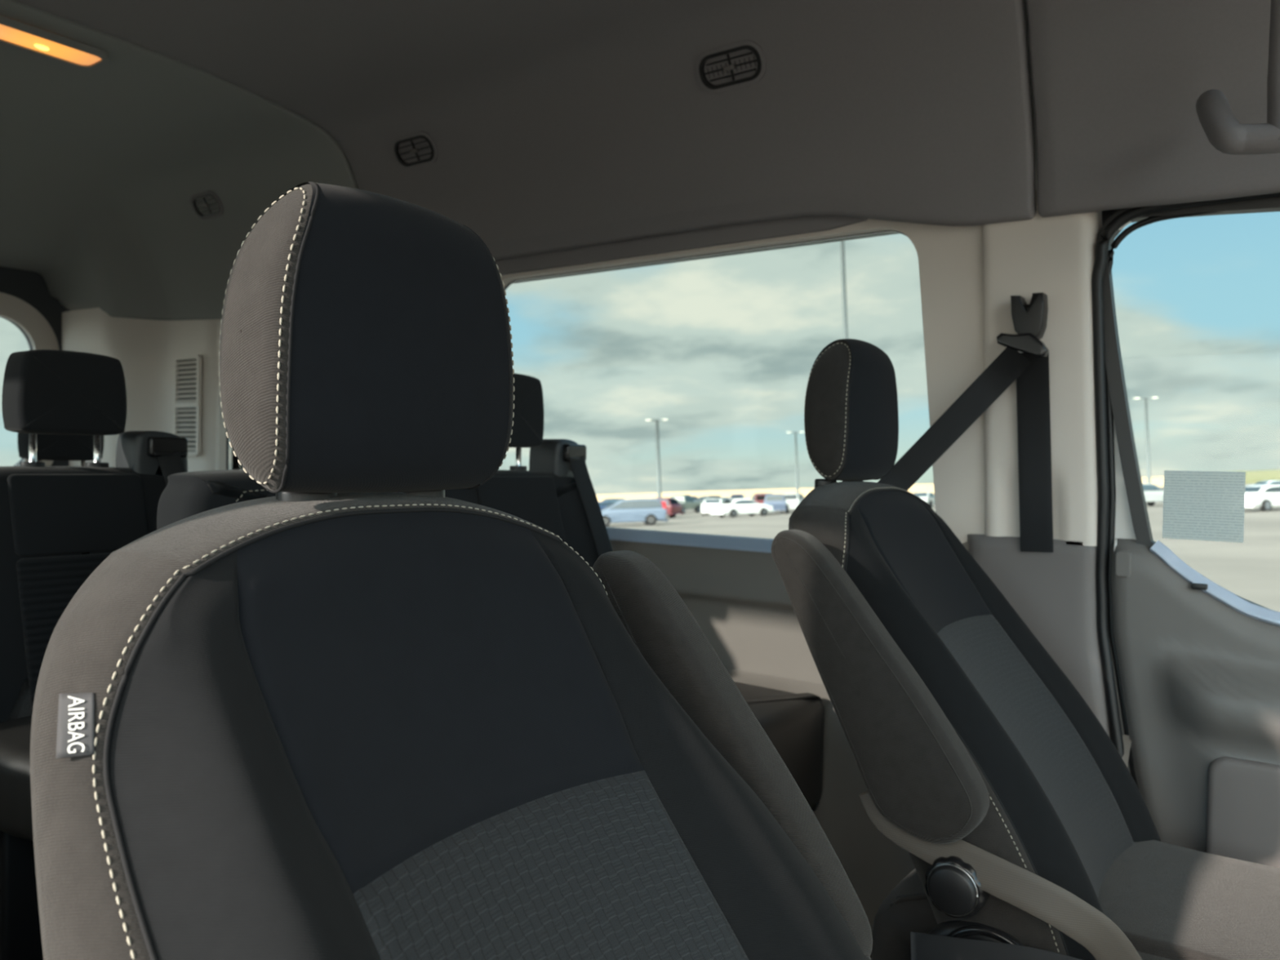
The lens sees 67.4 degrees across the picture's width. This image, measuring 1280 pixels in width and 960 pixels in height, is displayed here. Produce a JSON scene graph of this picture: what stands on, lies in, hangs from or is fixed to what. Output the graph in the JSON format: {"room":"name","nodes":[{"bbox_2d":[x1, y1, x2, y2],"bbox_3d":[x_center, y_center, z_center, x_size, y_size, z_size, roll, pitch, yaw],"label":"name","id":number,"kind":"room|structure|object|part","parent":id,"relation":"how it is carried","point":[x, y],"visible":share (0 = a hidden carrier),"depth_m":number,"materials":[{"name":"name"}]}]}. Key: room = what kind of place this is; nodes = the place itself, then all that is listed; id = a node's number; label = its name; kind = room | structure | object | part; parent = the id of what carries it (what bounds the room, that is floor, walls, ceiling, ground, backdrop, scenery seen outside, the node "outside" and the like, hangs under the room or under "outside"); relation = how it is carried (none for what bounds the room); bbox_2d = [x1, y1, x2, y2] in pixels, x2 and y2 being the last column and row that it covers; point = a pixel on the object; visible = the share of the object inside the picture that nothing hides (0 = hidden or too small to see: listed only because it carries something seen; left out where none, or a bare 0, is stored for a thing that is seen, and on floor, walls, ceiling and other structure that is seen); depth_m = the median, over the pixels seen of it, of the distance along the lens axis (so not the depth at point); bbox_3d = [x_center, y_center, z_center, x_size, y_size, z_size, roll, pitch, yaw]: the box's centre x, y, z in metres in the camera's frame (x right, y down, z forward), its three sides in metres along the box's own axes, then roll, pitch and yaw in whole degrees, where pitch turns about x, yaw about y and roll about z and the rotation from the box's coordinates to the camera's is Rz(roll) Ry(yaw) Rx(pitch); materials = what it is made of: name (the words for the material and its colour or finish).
{"room":"vehicle interior","nodes":[
{"label":"vehicle interior","id":0,"kind":"room"},
{"bbox_2d":[0,266,71,466],"bbox_3d":[-2.946,-0.038,3.313,0.050,2.130,1.950,2,1,36],"label":"wall","id":1,"kind":"structure","parent":0,"point":[29,286],"depth_m":3.90,"materials":[{"name":"grey"}]},
{"bbox_2d":[0,292,59,466],"bbox_3d":[-2.706,-0.339,3.562,0.025,0.800,1.010,2,1,36],"label":"trim","id":2,"kind":"structure","parent":1,"relation":"attached to","point":[39,331],"depth_m":3.87,"materials":[{"name":"beige plastic"}]},
{"bbox_2d":[215,218,985,543],"bbox_3d":[-0.719,-0.334,2.968,3.610,0.923,0.035,2,1,36],"label":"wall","id":3,"kind":"structure","parent":0,"point":[950,258],"depth_m":1.96,"materials":[{"name":"beige plastic"}]},
{"bbox_2d":[173,354,201,455],"bbox_3d":[-1.720,-0.283,3.643,0.180,0.380,0.014,2,1,36],"label":"air vent","id":4,"kind":"object","parent":3,"relation":"attached to","point":[187,389],"visible":0.78,"depth_m":3.63,"materials":[{"name":"grey plastic"}]},
{"bbox_2d":[226,431,244,470],"bbox_3d":[-1.036,-0.235,3.225,1.284,0.727,0.014,2,1,36],"label":"window","id":5,"kind":"structure","parent":3,"relation":"in","point":[232,463],"depth_m":3.60,"materials":[{"name":"clear glass"}]},
{"bbox_2d":[494,216,867,275],"bbox_3d":[-0.812,-0.644,3.005,3.300,0.108,0.009,2,1,36],"label":"trim","id":6,"kind":"structure","parent":3,"relation":"attached to","point":[730,234],"depth_m":2.34,"materials":[{"name":"plastic"}]},
{"bbox_2d":[605,526,773,552],"bbox_3d":[0.084,0.144,2.372,1.235,0.028,0.056,2,1,36],"label":"trim","id":7,"kind":"structure","parent":3,"relation":"attached to","point":[664,537],"depth_m":2.33,"materials":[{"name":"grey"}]},
{"bbox_2d":[503,230,906,290],"bbox_3d":[0.106,-0.198,2.386,1.339,0.730,0.014,2,1,36],"label":"window trim","id":8,"kind":"structure","parent":3,"relation":"in","point":[887,231],"depth_m":2.33,"materials":[{"name":"grey plastic"}]},
{"bbox_2d":[609,539,968,684],"bbox_3d":[-0.762,0.245,2.987,3.550,0.352,0.052,2,1,36],"label":"trim","id":9,"kind":"structure","parent":3,"relation":"attached to","point":[740,600],"depth_m":2.25,"materials":[{"name":"plastic"}]},
{"bbox_2d":[877,292,1053,552],"bbox_3d":[0.618,-0.110,1.881,0.366,0.490,0.059,2,1,29],"label":"belt","id":10,"kind":"object","parent":3,"relation":"attached to","point":[1029,367],"visible":0.97,"depth_m":1.83,"materials":[{"name":"fabric webbing"},{"name":"black plastic"}]},
{"bbox_2d":[982,190,1102,546],"bbox_3d":[0.787,-0.217,1.866,0.240,0.675,0.078,2,1,36],"label":"trim","id":11,"kind":"structure","parent":3,"relation":"attached to","point":[1054,256],"depth_m":1.82,"materials":[{"name":"beige plastic"}]},
{"bbox_2d":[1102,208,1122,237],"bbox_3d":[1.385,-0.495,1.457,1.320,0.220,0.005,2,1,36],"label":"trim","id":12,"kind":"structure","parent":3,"relation":"attached to","point":[1106,215],"depth_m":1.82,"materials":[{"name":"black rubber"}]},
{"bbox_2d":[0,0,1279,320],"bbox_3d":[-0.910,-0.828,1.722,5.350,0.631,2.312,2,1,36],"label":"ceiling","id":13,"kind":"structure","parent":0,"point":[553,125],"depth_m":2.20,"materials":[{"name":"fabric"}]},
{"bbox_2d":[0,15,108,69],"bbox_3d":[-1.452,-1.046,2.276,0.118,0.029,0.335,2,1,36],"label":"recessed light","id":14,"kind":"object","parent":13,"relation":"in","point":[12,33],"visible":1,"depth_m":2.30,"materials":[{"name":"plastic"}]},
{"bbox_3d":[-1.435,-1.037,2.300,0.016,0.010,0.032,2,1,36],"label":"bulb","id":15,"kind":"part","parent":14,"relation":"part of","materials":[{"name":"yellow"}]},
{"bbox_2d":[190,191,223,220],"bbox_3d":[-1.484,-0.944,3.294,0.168,0.083,0.058,2,1,36],"label":"ceiling vent","id":16,"kind":"object","parent":13,"relation":"in","point":[220,208],"visible":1,"depth_m":3.28,"materials":[{"name":"plastic"}]},
{"bbox_2d":[391,131,438,169],"bbox_3d":[-0.622,-0.915,2.660,0.168,0.083,0.058,2,1,36],"label":"ceiling vent","id":17,"kind":"object","parent":13,"relation":"in","point":[434,152],"visible":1,"depth_m":2.65,"materials":[{"name":"plastic"}]},
{"bbox_2d":[695,40,766,93],"bbox_3d":[0.196,-0.887,2.060,0.168,0.083,0.058,2,1,36],"label":"ceiling vent","id":18,"kind":"object","parent":13,"relation":"in","point":[753,46],"visible":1,"depth_m":2.05,"materials":[{"name":"plastic"}]},
{"bbox_2d":[1195,0,1279,155],"bbox_3d":[0.891,-0.604,1.420,0.130,0.285,0.274,1,1,-6],"label":"handle","id":19,"kind":"object","parent":13,"relation":"hanging from","point":[1220,126],"visible":1,"depth_m":1.35,"materials":[{"name":"plastic"}]},
{"bbox_2d":[726,668,1131,959],"bbox_3d":[-0.753,0.749,2.768,3.850,0.660,0.340,2,1,36],"label":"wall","id":20,"kind":"structure","parent":0,"point":[874,865],"depth_m":2.03,"materials":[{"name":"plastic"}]},
{"bbox_2d":[62,307,217,471],"bbox_3d":[-2.000,0.205,3.760,0.875,1.750,0.150,2,1,32],"label":"trim","id":21,"kind":"structure","parent":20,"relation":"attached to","point":[146,349],"depth_m":3.73,"materials":[{"name":"beige plastic"}]},
{"bbox_2d":[967,533,1130,773],"bbox_3d":[0.862,0.615,1.811,0.498,1.002,0.128,2,1,36],"label":"trim","id":22,"kind":"structure","parent":20,"relation":"attached to","point":[1054,593],"depth_m":1.81,"materials":[{"name":"grey plastic"}]},
{"bbox_2d":[1091,192,1279,757],"bbox_3d":[1.303,0.278,1.441,1.191,1.536,0.050,2,1,36],"label":"door seal","id":23,"kind":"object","parent":20,"relation":"attached to","point":[1100,260],"depth_m":1.77,"materials":[{"name":"black rubber"}]},
{"bbox_2d":[1096,196,1279,868],"bbox_3d":[1.377,0.301,1.385,1.375,1.590,0.111,2,1,36],"label":"door","id":24,"kind":"structure","parent":20,"relation":"in","point":[1197,661],"depth_m":1.69,"materials":[{"name":"grey plastic"}]},
{"bbox_3d":[1.385,0.587,1.369,1.328,0.920,0.092,2,1,36],"label":"panel","id":25,"kind":"part","parent":24,"relation":"part of","materials":[{"name":"plastic"}]},
{"bbox_2d":[1162,470,1245,542],"bbox_3d":[1.007,0.046,1.716,0.126,0.124,0.001,2,1,36],"label":"window sticker","id":26,"kind":"object","parent":24,"relation":"attached to","point":[1198,505],"visible":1,"depth_m":1.72,"materials":[{"name":"grey paper"}]},
{"bbox_3d":[1.357,0.233,1.420,1.082,0.221,0.021,2,1,36],"label":"window sill","id":27,"kind":"part","parent":24,"relation":"part of","materials":[{"name":"blue"}]},
{"bbox_3d":[-0.848,1.121,1.854,5.300,0.050,2.070,2,1,36],"label":"floor","id":28,"kind":"structure","parent":0,"visible":0},
{"bbox_2d":[17,432,103,466],"bbox_3d":[-1.495,0.425,2.672,0.699,1.284,0.598,2,1,36],"label":"seat","id":29,"kind":"object","parent":28,"relation":"on","point":[49,446],"visible":0.08,"depth_m":2.78,"materials":[{"name":"black fabric"}]},
{"bbox_3d":[-1.668,-0.033,2.873,0.013,0.095,0.013,0,2,-39],"label":"headrest post","id":30,"kind":"part","parent":29,"relation":"part of","materials":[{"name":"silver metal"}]},
{"bbox_2d":[0,349,187,959],"bbox_3d":[-1.013,0.419,1.858,0.539,1.347,0.542,2,1,36],"label":"seat","id":31,"kind":"object","parent":28,"relation":"on","point":[58,524],"visible":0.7,"depth_m":1.85,"materials":[{"name":"black fabric"}]},
{"bbox_2d":[0,715,33,840],"bbox_3d":[-0.976,0.512,1.813,0.421,0.165,0.511,2,1,36],"label":"seat cushion","id":32,"kind":"object","parent":31,"relation":"on","point":[15,804],"depth_m":1.55,"materials":[{"name":"black fabric"}]},
{"bbox_3d":[-0.945,0.836,1.793,0.300,0.520,0.370,2,1,36],"label":"seat frame","id":33,"kind":"part","parent":31,"relation":"part of","materials":[{"name":"black plastic"}]},
{"bbox_3d":[-1.203,-0.055,1.900,0.013,0.120,0.013,2,1,21],"label":"headrest post","id":34,"kind":"part","parent":31,"relation":"part of","materials":[{"name":"silver metal"}]},
{"bbox_3d":[-1.112,0.066,1.910,0.050,0.154,0.250,2,1,36],"label":"panel","id":35,"kind":"part","parent":31,"relation":"part of","materials":[{"name":"black fabric"}]},
{"bbox_3d":[-1.122,0.285,1.919,0.284,0.622,0.491,2,1,36],"label":"backrest","id":36,"kind":"part","parent":31,"relation":"part of","materials":[{"name":"black fabric"}]},
{"bbox_3d":[-1.131,-0.056,1.998,0.013,0.120,0.013,2,1,21],"label":"headrest post","id":37,"kind":"part","parent":31,"relation":"part of","materials":[{"name":"silver metal"}]},
{"bbox_2d":[30,181,872,959],"bbox_3d":[0.037,0.463,0.620,0.758,1.350,0.635,2,1,36],"label":"seat","id":38,"kind":"object","parent":28,"relation":"on","point":[359,709],"visible":1,"depth_m":0.67,"materials":[{"name":"fabric"}]},
{"bbox_3d":[-0.259,-0.102,0.675,0.077,0.220,0.048,2,1,36],"label":"headrest panel","id":39,"kind":"part","parent":38,"relation":"part of","materials":[{"name":"fabric"}]},
{"bbox_3d":[-0.135,0.132,0.709,0.137,0.210,0.310,2,1,36],"label":"panel","id":40,"kind":"part","parent":38,"relation":"part of","materials":[{"name":"fabric"}]},
{"bbox_3d":[-0.147,-0.103,0.826,0.077,0.220,0.048,2,1,36],"label":"headrest panel","id":41,"kind":"part","parent":38,"relation":"part of","materials":[{"name":"fabric"}]},
{"bbox_3d":[0.079,0.274,0.933,0.305,0.392,0.066,2,1,36],"label":"armrest","id":42,"kind":"part","parent":38,"relation":"part of","materials":[{"name":"fabric"}]},
{"bbox_2d":[156,373,823,812],"bbox_3d":[-0.214,0.438,1.833,0.760,1.340,1.157,2,1,36],"label":"seat","id":43,"kind":"object","parent":28,"relation":"on","point":[557,494],"visible":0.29,"depth_m":2.10,"materials":[{"name":"black fabric"}]},
{"bbox_3d":[-0.555,0.076,1.738,0.052,0.161,0.250,2,1,36],"label":"panel","id":44,"kind":"part","parent":43,"relation":"part of","materials":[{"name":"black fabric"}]},
{"bbox_3d":[-0.419,0.291,1.948,0.285,0.622,1.041,2,1,36],"label":"backrest","id":45,"kind":"part","parent":43,"relation":"part of","materials":[{"name":"black fabric"}]},
{"bbox_3d":[-0.282,-0.045,2.225,0.013,0.106,0.013,0,2,-39],"label":"headrest post","id":46,"kind":"part","parent":43,"relation":"part of","materials":[{"name":"silver metal"}]},
{"bbox_3d":[-0.263,0.073,2.136,0.052,0.161,0.250,2,1,36],"label":"panel","id":47,"kind":"part","parent":43,"relation":"part of","materials":[{"name":"black fabric"}]},
{"bbox_2d":[733,681,823,812],"bbox_3d":[-0.168,0.577,1.800,0.641,0.265,1.157,2,1,36],"label":"seat cushion","id":48,"kind":"object","parent":43,"relation":"on","point":[793,722],"depth_m":1.97,"materials":[{"name":"black fabric"}]},
{"bbox_2d":[770,338,1279,959],"bbox_3d":[0.610,0.451,1.439,0.775,1.360,0.645,2,1,36],"label":"seat","id":49,"kind":"object","parent":28,"relation":"on","point":[957,722],"visible":0.99,"depth_m":1.35,"materials":[{"name":"fabric"}]},
{"bbox_3d":[0.311,-0.116,1.568,0.077,0.231,0.052,2,1,36],"label":"headrest panel","id":50,"kind":"part","parent":49,"relation":"part of","materials":[{"name":"fabric"}]},
{"bbox_3d":[0.317,0.271,1.300,0.305,0.392,0.066,2,1,36],"label":"armrest","id":51,"kind":"part","parent":49,"relation":"part of","materials":[{"name":"fabric"}]},
{"bbox_3d":[0.467,0.125,1.569,0.137,0.210,0.310,2,1,36],"label":"panel","id":52,"kind":"part","parent":49,"relation":"part of","materials":[{"name":"fabric"}]},
{"bbox_3d":[0.413,0.520,1.241,0.077,0.078,0.057,2,1,36],"label":"recliner knob","id":53,"kind":"part","parent":49,"relation":"part of","materials":[{"name":"black plastic"}]},
{"bbox_2d":[858,791,1142,959],"bbox_3d":[0.442,0.524,1.195,0.370,0.224,0.069,2,1,32],"label":"trim","id":54,"kind":"structure","parent":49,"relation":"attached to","point":[1046,900],"depth_m":1.18,"materials":[{"name":"grey"}]},
{"bbox_2d":[871,868,1171,959],"bbox_3d":[0.695,0.686,1.405,0.566,0.199,0.538,2,1,36],"label":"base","id":55,"kind":"object","parent":49,"relation":"on","point":[1138,901],"depth_m":1.32,"materials":[{"name":"plastic"}]},
{"label":"outside","id":56,"kind":"structure","parent":0,"visible":0},
{"bbox_2d":[608,483,1279,612],"bbox_3d":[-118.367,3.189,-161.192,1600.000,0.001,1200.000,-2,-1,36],"label":"ground","id":57,"kind":"structure","parent":56,"point":[1250,569],"depth_m":28.93,"materials":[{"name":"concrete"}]},
{"bbox_2d":[598,501,611,510],"bbox_3d":[-3.890,2.963,99.952,5.013,1.451,2.025,-1,-1,-30],"label":"parked car","id":58,"kind":"object","parent":57,"relation":"on","point":[602,504],"visible":0.04,"depth_m":99.15,"materials":[{"name":"blue paint"}]},
{"bbox_2d":[602,497,625,503],"bbox_3d":[-2.186,2.931,109.937,4.864,1.723,2.085,-2,-1,-10],"label":"parked car","id":59,"kind":"object","parent":57,"relation":"on","point":[611,500],"visible":0.07,"depth_m":109.06,"materials":[{"name":"grey paint"}]},
{"bbox_2d":[600,497,668,526],"bbox_3d":[-0.880,2.140,63.003,5.320,1.956,2.144,1,1,-5],"label":"parked car","id":60,"kind":"object","parent":57,"relation":"on","point":[649,511],"visible":0.76,"depth_m":62.11,"materials":[{"name":"blue paint"}]},
{"bbox_2d":[662,501,666,509],"bbox_3d":[1.576,1.664,62.400,0.200,0.550,0.280,-2,-1,-5],"label":"tail lamp","id":61,"kind":"object","parent":60,"relation":"attached to","point":[664,506],"depth_m":62.26,"materials":[{"name":"red plastic"}]},
{"bbox_2d":[645,418,667,497],"bbox_3d":[2.444,-2.110,128.059,2.490,12.078,1.932,-2,-1,36],"label":"light pole","id":62,"kind":"object","parent":57,"relation":"on","point":[658,460],"visible":0.98,"depth_m":127.90,"materials":[{"name":"grey metal"}]},
{"bbox_3d":[2.257,-8.017,128.152,2.208,0.365,0.256,1,1,0],"label":"cross arm","id":63,"kind":"part","parent":62,"relation":"part of","materials":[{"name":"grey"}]},
{"bbox_2d":[655,497,683,517],"bbox_3d":[1.049,2.357,80.027,4.858,1.894,2.089,2,1,30],"label":"parked car","id":64,"kind":"object","parent":57,"relation":"on","point":[673,508],"visible":0.25,"depth_m":78.64,"materials":[{"name":"red paint"}]},
{"bbox_2d":[670,494,702,513],"bbox_3d":[4.226,2.428,96.992,2.185,1.911,6.138,-2,-1,30],"label":"parked car","id":65,"kind":"object","parent":57,"relation":"on","point":[686,501],"visible":0.51,"depth_m":96.38,"materials":[{"name":"grey paint"}]},
{"bbox_2d":[690,495,697,501],"bbox_3d":[6.576,2.891,124.975,4.864,1.722,2.085,-1,-1,-40],"label":"parked car","id":66,"kind":"object","parent":57,"relation":"on","point":[695,498],"visible":0.02,"depth_m":124.42,"materials":[{"name":"grey paint"}]},
{"bbox_2d":[693,495,721,511],"bbox_3d":[7.353,2.535,104.044,2.085,1.722,4.864,-1,-1,-20],"label":"parked car","id":67,"kind":"object","parent":57,"relation":"on","point":[700,499],"visible":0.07,"depth_m":102.50,"materials":[{"name":"grey paint"}]},
{"bbox_2d":[701,498,724,515],"bbox_3d":[6.791,2.454,86.996,2.046,1.564,5.014,1,1,10],"label":"parked car","id":68,"kind":"object","parent":57,"relation":"on","point":[706,506],"visible":0.55,"depth_m":84.97,"materials":[{"name":"white paint"}]},
{"bbox_2d":[721,497,732,501],"bbox_3d":[10.431,2.793,117.948,5.013,1.451,2.025,-1,-1,-20],"label":"parked car","id":69,"kind":"object","parent":57,"relation":"on","point":[724,499],"visible":0.03,"depth_m":117.17,"materials":[{"name":"grey paint"}]},
{"bbox_2d":[730,493,744,498],"bbox_3d":[13.117,2.732,128.024,2.085,1.722,4.864,-2,-1,10],"label":"parked car","id":70,"kind":"object","parent":57,"relation":"on","point":[734,495],"visible":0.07,"depth_m":126.01,"materials":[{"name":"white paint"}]},
{"bbox_2d":[710,498,775,517],"bbox_3d":[8.274,2.256,76.941,5.011,1.552,2.047,0,1,-25],"label":"parked car","id":71,"kind":"object","parent":57,"relation":"on","point":[733,507],"visible":1,"depth_m":76.13,"materials":[{"name":"white paint"}]},
{"bbox_2d":[751,493,774,511],"bbox_3d":[11.669,2.207,92.034,2.085,1.722,4.864,-2,-1,0],"label":"parked car","id":72,"kind":"object","parent":57,"relation":"on","point":[759,498],"visible":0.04,"depth_m":89.97,"materials":[{"name":"red paint"}]},
{"bbox_2d":[763,493,788,513],"bbox_3d":[11.812,2.085,83.007,2.109,1.856,4.866,1,1,10],"label":"parked car","id":73,"kind":"object","parent":57,"relation":"on","point":[779,502],"visible":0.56,"depth_m":80.84,"materials":[{"name":"blue paint"}]},
{"bbox_2d":[780,493,804,511],"bbox_3d":[14.506,2.085,90.016,2.085,1.722,4.864,-2,-1,20],"label":"parked car","id":74,"kind":"object","parent":57,"relation":"on","point":[793,500],"visible":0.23,"depth_m":87.89,"materials":[{"name":"grey paint"}]},
{"bbox_2d":[786,431,804,493],"bbox_3d":[26.975,-2.291,165.069,2.490,12.054,1.932,-2,-1,36],"label":"light pole","id":75,"kind":"object","parent":57,"relation":"on","point":[795,433],"visible":0.96,"depth_m":164.91,"materials":[{"name":"grey metal"}]},
{"bbox_2d":[840,240,848,338],"bbox_3d":[7.479,-4.004,36.089,2.902,12.588,0.721,1,1,0],"label":"light pole","id":76,"kind":"object","parent":57,"relation":"on","point":[842,248],"visible":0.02,"depth_m":36.06,"materials":[{"name":"grey metal"}]},
{"bbox_2d":[595,475,1164,501],"bbox_3d":[-109.170,8.153,253.303,404.691,2.625,296.077,-2,-1,36],"label":"bank","id":77,"kind":"object","parent":57,"relation":"on","point":[1158,481],"visible":0.11,"depth_m":243.73,"materials":[{"name":"green plant"}]},
{"bbox_2d":[912,492,935,507],"bbox_3d":[26.069,1.821,88.000,2.025,1.451,5.012,-2,-1,30],"label":"parked car","id":78,"kind":"object","parent":57,"relation":"on","point":[929,497],"visible":0.3,"depth_m":86.67,"materials":[{"name":"grey paint"}]},
{"bbox_2d":[1133,396,1158,483],"bbox_3d":[62.518,-4.157,118.089,2.490,12.038,1.932,-2,-1,36],"label":"light pole","id":79,"kind":"object","parent":57,"relation":"on","point":[1148,456],"visible":0.97,"depth_m":117.99,"materials":[{"name":"grey metal"}]},
{"bbox_2d":[1142,483,1163,505],"bbox_3d":[36.732,1.061,69.959,4.864,1.722,2.085,-2,-1,-10],"label":"parked car","id":80,"kind":"object","parent":57,"relation":"on","point":[1153,493],"visible":0.24,"depth_m":69.15,"materials":[{"name":"grey paint"}]},
{"bbox_2d":[1231,469,1279,484],"bbox_3d":[215.378,-2.740,247.599,116.004,3.599,101.431,-2,-1,36],"label":"grass bank","id":81,"kind":"object","parent":57,"relation":"on","point":[1253,476],"visible":0.44,"depth_m":242.99,"materials":[{"name":"yellow plant"}]},
{"bbox_2d":[1244,484,1279,511],"bbox_3d":[35.309,1.034,53.953,5.009,1.554,2.050,1,1,-22],"label":"parked car","id":82,"kind":"object","parent":57,"relation":"on","point":[1265,497],"visible":0.67,"depth_m":52.75,"materials":[{"name":"white paint"}]},
{"bbox_2d":[1248,480,1279,485],"bbox_3d":[62.794,0.765,94.967,5.013,1.451,2.025,-2,-1,-10],"label":"parked car","id":83,"kind":"object","parent":57,"relation":"on","point":[1262,482],"visible":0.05,"depth_m":94.19,"materials":[{"name":"grey paint"}]}
]}

